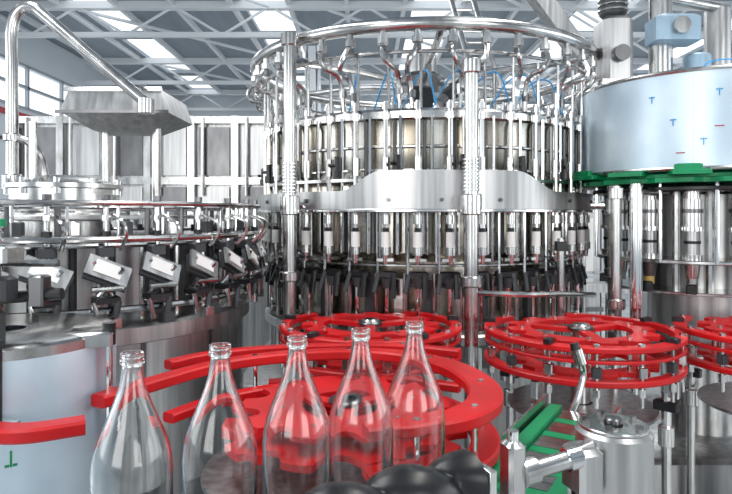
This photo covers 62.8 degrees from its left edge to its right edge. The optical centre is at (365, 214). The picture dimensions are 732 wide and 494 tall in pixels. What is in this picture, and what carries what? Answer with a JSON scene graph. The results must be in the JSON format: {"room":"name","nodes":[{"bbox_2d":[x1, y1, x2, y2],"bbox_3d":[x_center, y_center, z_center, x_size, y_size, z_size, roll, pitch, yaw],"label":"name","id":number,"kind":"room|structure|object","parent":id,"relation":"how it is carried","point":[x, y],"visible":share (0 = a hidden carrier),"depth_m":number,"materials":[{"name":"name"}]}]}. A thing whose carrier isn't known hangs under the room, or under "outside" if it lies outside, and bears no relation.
{"room":"processing plant","nodes":[
{"label":"processing plant","id":0,"kind":"room"},
{"bbox_2d":[0,14,117,227],"bbox_3d":[-8.100,-1.350,8.000,0.200,6.100,28.000,0,0,0],"label":"wall","id":1,"kind":"structure","parent":0,"point":[41,54],"depth_m":14.98,"materials":[{"name":"paint"}]},
{"bbox_2d":[0,106,30,138],"bbox_3d":[-7.970,-2.015,15.000,0.050,0.690,13.000,0,0,0],"label":"trim","id":2,"kind":"structure","parent":1,"relation":"attached to","point":[2,109],"depth_m":13.19,"materials":[{"name":"red paint"}]},
{"bbox_2d":[0,53,75,115],"bbox_3d":[-8.020,-3.000,15.000,0.080,1.070,8.070,0,0,0],"label":"window","id":3,"kind":"structure","parent":1,"relation":"in","point":[28,89],"depth_m":14.44,"materials":[{"name":"grey glass"}]},
{"bbox_2d":[0,0,731,88],"bbox_3d":[1.000,-4.500,8.000,18.400,0.100,28.400,0,0,0],"label":"roof trusses","id":4,"kind":"structure","parent":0,"point":[221,21],"depth_m":15.30,"materials":[{"name":"white metal"}]},
{"bbox_2d":[0,0,731,110],"bbox_3d":[1.000,-4.080,14.960,18.031,0.760,14.080,0,0,0],"label":"ceiling","id":5,"kind":"structure","parent":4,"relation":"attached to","point":[69,7],"depth_m":12.49,"materials":[{"name":"white paint"}]},
{"bbox_2d":[302,449,496,493],"bbox_3d":[-0.116,1.073,0.959,0.815,1.253,0.117,0,0,-30],"label":"screw","id":6,"kind":"object","parent":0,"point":[460,471],"visible":1,"depth_m":1.06,"materials":[{"name":"black plastic"}]},
{"bbox_2d":[170,95,629,253],"bbox_3d":[1.000,-1.350,22.100,18.000,6.100,0.200,0,0,0],"label":"wall","id":7,"kind":"structure","parent":0,"point":[197,101],"depth_m":22.00,"materials":[{"name":"paint"}]},
{"bbox_2d":[518,102,570,112],"bbox_3d":[6.700,-2.700,22.020,5.070,2.870,0.080,0,0,0],"label":"window","id":8,"kind":"structure","parent":7,"relation":"in","point":[528,102],"depth_m":21.98,"materials":[{"name":"grey glass"}]},
{"bbox_2d":[568,342,586,411],"bbox_3d":[0.694,1.068,2.040,0.127,1.264,0.100,0,0,0],"label":"handle","id":9,"kind":"object","parent":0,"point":[577,353],"visible":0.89,"depth_m":2.04,"materials":[{"name":"metal"}]},
{"bbox_2d":[599,261,659,393],"bbox_3d":[1.000,1.750,8.000,18.400,0.100,28.400,0,0,0],"label":"floor","id":10,"kind":"structure","parent":0,"point":[654,390],"depth_m":10.05,"materials":[{"name":"grey concrete"}]},
{"bbox_2d":[0,219,115,493],"bbox_3d":[-0.988,0.855,1.677,0.664,1.690,0.667,0,0,0],"label":"housing","id":11,"kind":"object","parent":10,"relation":"on","point":[52,365],"visible":0.97,"depth_m":1.55,"materials":[{"name":"metal"}]},
{"bbox_2d":[0,1,268,493],"bbox_3d":[-1.500,0.324,3.000,2.005,2.752,1.999,0,0,-34],"label":"carousel","id":12,"kind":"object","parent":10,"relation":"on","point":[162,294],"visible":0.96,"depth_m":2.52,"materials":[{"name":"metal"}]},
{"bbox_2d":[55,87,191,232],"bbox_3d":[-1.325,-0.285,3.361,0.590,0.771,0.478,0,0,0],"label":"hopper","id":13,"kind":"object","parent":12,"relation":"on","point":[110,111],"visible":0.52,"depth_m":3.18,"materials":[{"name":"metal"}]},
{"bbox_2d":[14,116,282,371],"bbox_3d":[-2.250,0.340,6.641,2.770,2.720,1.018,0,0,0],"label":"enclosure","id":14,"kind":"object","parent":10,"relation":"on","point":[214,158],"visible":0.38,"depth_m":6.21,"materials":[{"name":"metal"}]},
{"bbox_2d":[91,342,503,493],"bbox_3d":[-0.180,1.090,1.806,1.128,1.220,0.971,0,0,0],"label":"rail","id":15,"kind":"object","parent":10,"relation":"on","point":[484,402],"visible":0.32,"depth_m":1.82,"materials":[{"name":"plastic"}]},
{"bbox_2d":[279,309,461,380],"bbox_3d":[0.020,1.084,2.698,0.820,1.232,0.775,0,0,0],"label":"guide","id":16,"kind":"object","parent":10,"relation":"on","point":[314,326],"visible":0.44,"depth_m":2.59,"materials":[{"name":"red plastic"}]},
{"bbox_2d":[244,16,629,448],"bbox_3d":[0.370,0.310,4.046,2.300,2.780,2.507,0,0,0],"label":"carousel","id":17,"kind":"object","parent":10,"relation":"on","point":[426,199],"visible":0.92,"depth_m":3.09,"materials":[{"name":"metal"}]},
{"bbox_2d":[305,46,604,294],"bbox_3d":[1.000,-0.950,15.000,17.700,5.300,7.600,0,0,0],"label":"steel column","id":18,"kind":"structure","parent":10,"relation":"on","point":[311,54],"depth_m":12.78,"materials":[{"name":"grey metal"}]},
{"bbox_2d":[449,0,588,312],"bbox_3d":[1.464,-0.322,5.573,1.299,4.043,0.898,0,0,0],"label":"chute","id":19,"kind":"object","parent":10,"relation":"on","point":[549,12],"visible":0.2,"depth_m":5.26,"materials":[{"name":"metal"}]},
{"bbox_2d":[492,394,620,493],"bbox_3d":[0.540,1.157,1.710,0.244,1.085,0.683,0,0,32],"label":"conveyor","id":20,"kind":"object","parent":10,"relation":"on","point":[543,429],"visible":0.38,"depth_m":1.79,"materials":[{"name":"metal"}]},
{"bbox_2d":[500,409,653,493],"bbox_3d":[0.476,1.070,1.280,0.442,1.260,0.239,0,0,-39],"label":"bracket","id":21,"kind":"object","parent":10,"relation":"on","point":[610,453],"visible":1,"depth_m":1.26,"materials":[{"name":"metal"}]},
{"bbox_2d":[484,311,687,493],"bbox_3d":[0.930,1.084,2.598,0.819,1.232,0.815,0,0,0],"label":"guide","id":22,"kind":"object","parent":10,"relation":"on","point":[603,391],"visible":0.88,"depth_m":2.40,"materials":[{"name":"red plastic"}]},
{"bbox_2d":[548,198,646,335],"bbox_3d":[3.100,0.378,7.082,4.000,2.645,0.935,0,0,0],"label":"tall cabinet","id":23,"kind":"object","parent":10,"relation":"on","point":[593,263],"visible":0.02,"depth_m":6.85,"materials":[{"name":"metal"}]},
{"bbox_2d":[550,271,646,378],"bbox_3d":[2.600,1.150,6.250,4.200,1.100,0.424,0,0,0],"label":"conveyor","id":24,"kind":"object","parent":10,"relation":"on","point":[597,287],"visible":0.05,"depth_m":6.10,"materials":[{"name":"metal"}]},
{"bbox_2d":[574,0,731,493],"bbox_3d":[1.900,0.146,3.420,1.600,3.107,1.429,0,0,0],"label":"carousel","id":25,"kind":"object","parent":10,"relation":"on","point":[661,139],"visible":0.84,"depth_m":3.11,"materials":[{"name":"metal"}]},
{"bbox_2d":[671,314,731,493],"bbox_3d":[1.800,1.084,2.590,0.840,1.232,0.819,0,0,0],"label":"guide","id":26,"kind":"object","parent":10,"relation":"on","point":[718,396],"visible":0.84,"depth_m":2.67,"materials":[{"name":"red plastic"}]},
{"bbox_3d":[-0.237,1.173,1.030,0.907,1.054,0.624,0,0,0],"label":"conveyor","id":27,"kind":"object","parent":10,"relation":"on","visible":0},
{"bbox_2d":[89,350,172,493],"bbox_3d":[-0.374,0.432,0.960,0.125,0.426,0.125,0,0,0],"label":"glass bottle","id":28,"kind":"object","parent":27,"relation":"on","point":[132,453],"visible":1,"depth_m":0.93,"materials":[{"name":"clear glass"}]},
{"bbox_2d":[182,342,256,493],"bbox_3d":[-0.248,0.432,1.020,0.125,0.426,0.125,0,0,0],"label":"glass bottle","id":29,"kind":"object","parent":27,"relation":"on","point":[219,452],"visible":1,"depth_m":0.98,"materials":[{"name":"clear glass"}]},
{"bbox_2d":[262,334,331,493],"bbox_3d":[-0.125,0.432,1.090,0.125,0.426,0.125,0,0,0],"label":"glass bottle","id":30,"kind":"object","parent":27,"relation":"on","point":[297,440],"visible":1,"depth_m":1.05,"materials":[{"name":"clear glass"}]},
{"bbox_2d":[329,327,392,483],"bbox_3d":[-0.010,0.432,1.160,0.125,0.426,0.125,0,0,0],"label":"glass bottle","id":31,"kind":"object","parent":27,"relation":"on","point":[360,418],"visible":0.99,"depth_m":1.11,"materials":[{"name":"clear glass"}]},
{"bbox_2d":[387,320,444,465],"bbox_3d":[0.100,0.432,1.235,0.125,0.426,0.125,0,0,0],"label":"glass bottle","id":32,"kind":"object","parent":27,"relation":"on","point":[414,395],"visible":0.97,"depth_m":1.19,"materials":[{"name":"clear glass"}]}
]}

